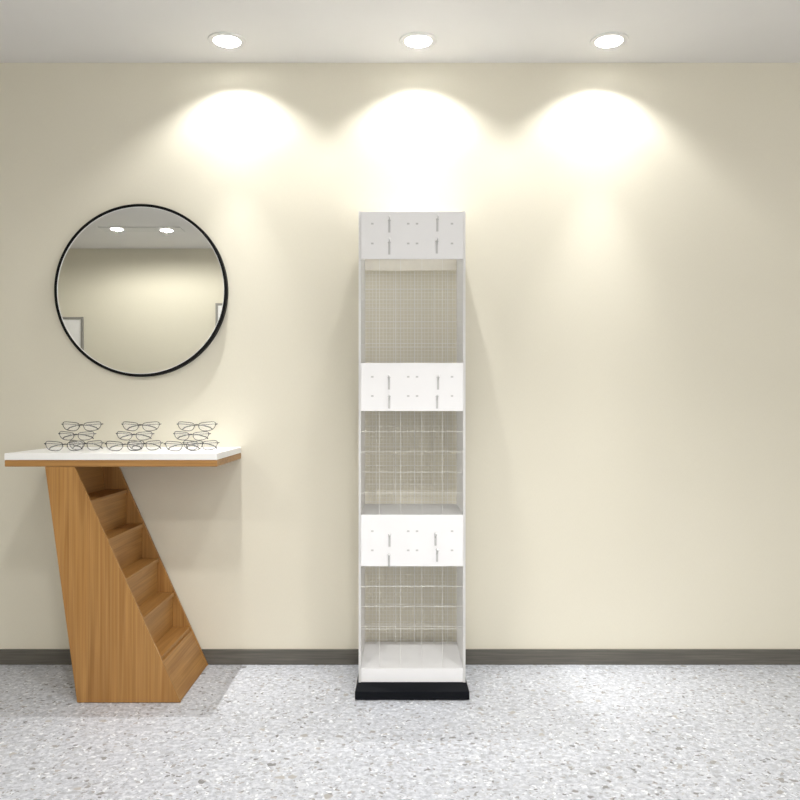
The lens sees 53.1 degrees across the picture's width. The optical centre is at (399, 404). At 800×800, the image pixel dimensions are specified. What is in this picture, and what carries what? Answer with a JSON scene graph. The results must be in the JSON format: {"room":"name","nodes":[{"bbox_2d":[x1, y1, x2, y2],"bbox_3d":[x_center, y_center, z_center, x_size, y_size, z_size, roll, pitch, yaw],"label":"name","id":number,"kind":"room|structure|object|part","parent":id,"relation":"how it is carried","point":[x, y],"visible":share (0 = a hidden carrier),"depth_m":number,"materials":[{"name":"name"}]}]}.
{"room":"shop","nodes":[
{"label":"shop","id":0,"kind":"room"},
{"bbox_2d":[0,63,799,648],"bbox_3d":[0.000,-0.180,3.510,7.800,2.600,0.100,0,0,0],"label":"wall","id":1,"kind":"structure","parent":0,"point":[633,229],"depth_m":3.46,"materials":[{"name":"beige paint"}]},
{"bbox_2d":[54,204,227,376],"bbox_3d":[-1.113,-0.492,3.445,0.742,0.742,0.030,0,0,0],"label":"round mirror","id":2,"kind":"object","parent":1,"relation":"attached to","point":[141,290],"visible":1,"depth_m":3.43,"materials":[{"name":"black mirror"}]},
{"bbox_2d":[0,649,799,664],"bbox_3d":[0.000,1.087,3.454,7.600,0.065,0.012,0,0,0],"label":"baseboard","id":3,"kind":"structure","parent":1,"relation":"attached to","point":[7,656],"depth_m":3.45,"materials":[{"name":"grey"}]},
{"bbox_2d":[0,665,799,799],"bbox_3d":[0.000,1.160,1.380,7.800,0.080,4.360,0,0,0],"label":"floor","id":4,"kind":"structure","parent":0,"point":[240,732],"depth_m":2.71,"materials":[{"name":"stone"}]},
{"bbox_2d":[4,447,240,702],"bbox_3d":[-1.087,0.650,3.232,0.799,0.937,0.455,0,0,0],"label":"display table","id":5,"kind":"object","parent":4,"relation":"on","point":[132,639],"visible":1,"depth_m":3.00,"materials":[{"name":"brown wood"}]},
{"bbox_2d":[44,441,85,450],"bbox_3d":[-1.319,0.161,3.153,0.156,0.040,0.028,0,0,-17],"label":"spectacles","id":6,"kind":"object","parent":5,"relation":"on","point":[45,443],"visible":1,"depth_m":3.15,"materials":[{"name":"black metal"}]},
{"bbox_2d":[58,431,95,439],"bbox_3d":[-1.276,0.121,3.166,0.156,0.036,0.028,0,0,5],"label":"spectacles","id":7,"kind":"object","parent":6,"relation":"on","point":[59,433],"visible":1,"depth_m":3.16,"materials":[{"name":"black metal"}]},
{"bbox_2d":[62,421,102,430],"bbox_3d":[-1.259,0.084,3.172,0.162,0.039,0.028,0,0,-4],"label":"spectacles","id":8,"kind":"object","parent":7,"relation":"on","point":[77,424],"visible":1,"depth_m":3.17,"materials":[{"name":"black metal"}]},
{"bbox_2d":[69,440,103,449],"bbox_3d":[-1.258,0.161,3.210,0.154,0.040,0.028,0,0,8],"label":"spectacles","id":9,"kind":"object","parent":5,"relation":"on","point":[70,440],"visible":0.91,"depth_m":3.21,"materials":[{"name":"black metal"}]},
{"bbox_3d":[-1.279,0.297,3.225,0.030,0.127,0.413,0,0,0],"label":"panel","id":10,"kind":"part","parent":5,"relation":"part of","materials":[{"name":"brown wood"}]},
{"bbox_2d":[88,489,127,503],"bbox_3d":[-1.232,0.369,3.225,0.128,0.016,0.413,0,0,0],"label":"shelf","id":11,"kind":"object","parent":5,"relation":"attached to","point":[96,496],"depth_m":3.26,"materials":[{"name":"brown wood"}]},
{"bbox_3d":[-1.079,0.675,3.011,0.508,0.886,0.013,0,0,0],"label":"panel","id":12,"kind":"part","parent":5,"relation":"part of","materials":[{"name":"brown wood"}]},
{"bbox_2d":[105,523,142,542],"bbox_3d":[-1.149,0.516,3.225,0.093,0.016,0.413,0,0,0],"label":"shelf","id":13,"kind":"object","parent":5,"relation":"attached to","point":[116,532],"depth_m":3.25,"materials":[{"name":"brown wood"}]},
{"bbox_2d":[105,441,145,450],"bbox_3d":[-1.083,0.161,3.154,0.156,0.040,0.028,0,0,-13],"label":"spectacles","id":14,"kind":"object","parent":5,"relation":"on","point":[106,443],"visible":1,"depth_m":3.15,"materials":[{"name":"black metal"}]},
{"bbox_2d":[116,431,153,439],"bbox_3d":[-1.048,0.121,3.166,0.156,0.036,0.028,0,0,3],"label":"spectacles","id":15,"kind":"object","parent":14,"relation":"on","point":[117,433],"visible":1,"depth_m":3.16,"materials":[{"name":"black metal"}]},
{"bbox_2d":[122,421,160,430],"bbox_3d":[-1.024,0.084,3.172,0.162,0.039,0.028,0,0,3],"label":"spectacles","id":16,"kind":"object","parent":15,"relation":"on","point":[137,424],"visible":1,"depth_m":3.17,"materials":[{"name":"black metal"}]},
{"bbox_2d":[122,558,158,581],"bbox_3d":[-1.082,0.665,3.225,0.094,0.016,0.413,0,0,0],"label":"shelf","id":17,"kind":"object","parent":5,"relation":"attached to","point":[134,569],"depth_m":3.25,"materials":[{"name":"brown wood"}]},
{"bbox_2d":[127,440,162,449],"bbox_3d":[-1.021,0.161,3.210,0.154,0.040,0.028,0,0,10],"label":"spectacles","id":18,"kind":"object","parent":5,"relation":"on","point":[129,440],"visible":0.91,"depth_m":3.21,"materials":[{"name":"black metal"}]},
{"bbox_3d":[-1.079,0.675,3.439,0.508,0.886,0.014,0,0,0],"label":"panel","id":19,"kind":"part","parent":5,"relation":"part of","materials":[{"name":"brown wood"}]},
{"bbox_2d":[139,592,173,619],"bbox_3d":[-1.016,0.812,3.225,0.093,0.016,0.413,0,0,0],"label":"shelf","id":20,"kind":"object","parent":5,"relation":"attached to","point":[153,603],"depth_m":3.26,"materials":[{"name":"brown wood"}]},
{"bbox_2d":[156,627,189,659],"bbox_3d":[-0.949,0.960,3.225,0.094,0.016,0.413,0,0,0],"label":"shelf","id":21,"kind":"object","parent":5,"relation":"attached to","point":[172,639],"depth_m":3.24,"materials":[{"name":"brown wood"}]},
{"bbox_2d":[164,441,203,450],"bbox_3d":[-0.851,0.161,3.153,0.156,0.040,0.028,0,0,-21],"label":"spectacles","id":22,"kind":"object","parent":5,"relation":"on","point":[166,441],"visible":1,"depth_m":3.15,"materials":[{"name":"black metal"}]},
{"bbox_2d":[173,431,210,439],"bbox_3d":[-0.823,0.121,3.166,0.156,0.036,0.028,0,0,7],"label":"spectacles","id":23,"kind":"object","parent":22,"relation":"on","point":[174,433],"visible":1,"depth_m":3.16,"materials":[{"name":"black metal"}]},
{"bbox_2d":[177,421,216,430],"bbox_3d":[-0.804,0.084,3.172,0.162,0.039,0.028,0,0,-2],"label":"spectacles","id":24,"kind":"object","parent":23,"relation":"on","point":[195,425],"visible":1,"depth_m":3.17,"materials":[{"name":"black metal"}]},
{"bbox_3d":[-0.870,1.043,3.225,0.084,0.150,0.413,0,0,0],"label":"slanted kick panel","id":25,"kind":"part","parent":5,"relation":"part of","materials":[{"name":"brown wood"}]},
{"bbox_2d":[182,440,219,449],"bbox_3d":[-0.799,0.161,3.214,0.154,0.040,0.028,0,0,6],"label":"spectacles","id":26,"kind":"object","parent":5,"relation":"on","point":[184,440],"visible":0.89,"depth_m":3.21,"materials":[{"name":"black metal"}]},
{"bbox_2d":[355,211,468,699],"bbox_3d":[0.046,0.188,3.235,0.434,1.865,0.410,0,0,0],"label":"display rack","id":27,"kind":"object","parent":4,"relation":"on","point":[395,534],"visible":1,"depth_m":3.08,"materials":[{"name":"white plastic"}]},
{"bbox_3d":[-0.155,0.161,3.252,0.009,1.811,0.356,0,0,0],"label":"panel","id":28,"kind":"part","parent":27,"relation":"part of","materials":[{"name":"white plastic"}]},
{"bbox_3d":[0.046,-0.651,3.423,0.392,0.155,0.010,0,0,0],"label":"rail","id":29,"kind":"part","parent":27,"relation":"part of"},
{"bbox_2d":[362,504,461,513],"bbox_3d":[0.046,0.428,3.257,0.392,0.010,0.344,0,0,0],"label":"shelf","id":30,"kind":"object","parent":27,"relation":"attached to","point":[366,508],"depth_m":3.24,"materials":[{"name":"white plastic"}]},
{"bbox_3d":[0.046,0.521,3.080,0.392,0.198,0.010,0,0,0],"label":"header panel","id":31,"kind":"part","parent":27,"relation":"part of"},
{"bbox_3d":[0.046,-0.070,3.080,0.392,0.185,0.010,0,0,0],"label":"header panel","id":32,"kind":"part","parent":27,"relation":"part of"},
{"bbox_3d":[0.046,-0.652,3.080,0.392,0.181,0.010,0,0,0],"label":"header panel","id":33,"kind":"part","parent":27,"relation":"part of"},
{"bbox_3d":[0.247,0.161,3.252,0.009,1.811,0.356,0,0,0],"label":"panel","id":34,"kind":"part","parent":27,"relation":"part of","materials":[{"name":"white plastic"}]},
{"bbox_2d":[0,0,799,62],"bbox_3d":[0.000,-1.555,1.380,7.800,0.150,4.360,0,0,0],"label":"ceiling","id":35,"kind":"structure","parent":0,"point":[31,31],"depth_m":3.15,"materials":[{"name":"white paint"}]},
{"bbox_2d":[208,32,245,49],"bbox_3d":[-0.702,-1.508,3.247,0.154,0.067,0.154,0,0,0],"label":"recessed light","id":36,"kind":"object","parent":35,"relation":"in","point":[223,40],"visible":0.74,"depth_m":3.28,"materials":[{"name":"white metal"}]},
{"bbox_2d":[399,32,436,49],"bbox_3d":[0.073,-1.508,3.247,0.154,0.067,0.154,0,0,0],"label":"recessed light","id":37,"kind":"object","parent":35,"relation":"in","point":[412,40],"visible":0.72,"depth_m":3.28,"materials":[{"name":"white metal"}]},
{"bbox_2d":[590,32,628,49],"bbox_3d":[0.849,-1.508,3.247,0.154,0.067,0.154,0,0,0],"label":"recessed light","id":38,"kind":"object","parent":35,"relation":"in","point":[607,40],"visible":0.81,"depth_m":3.28,"materials":[{"name":"white metal"}]}
]}

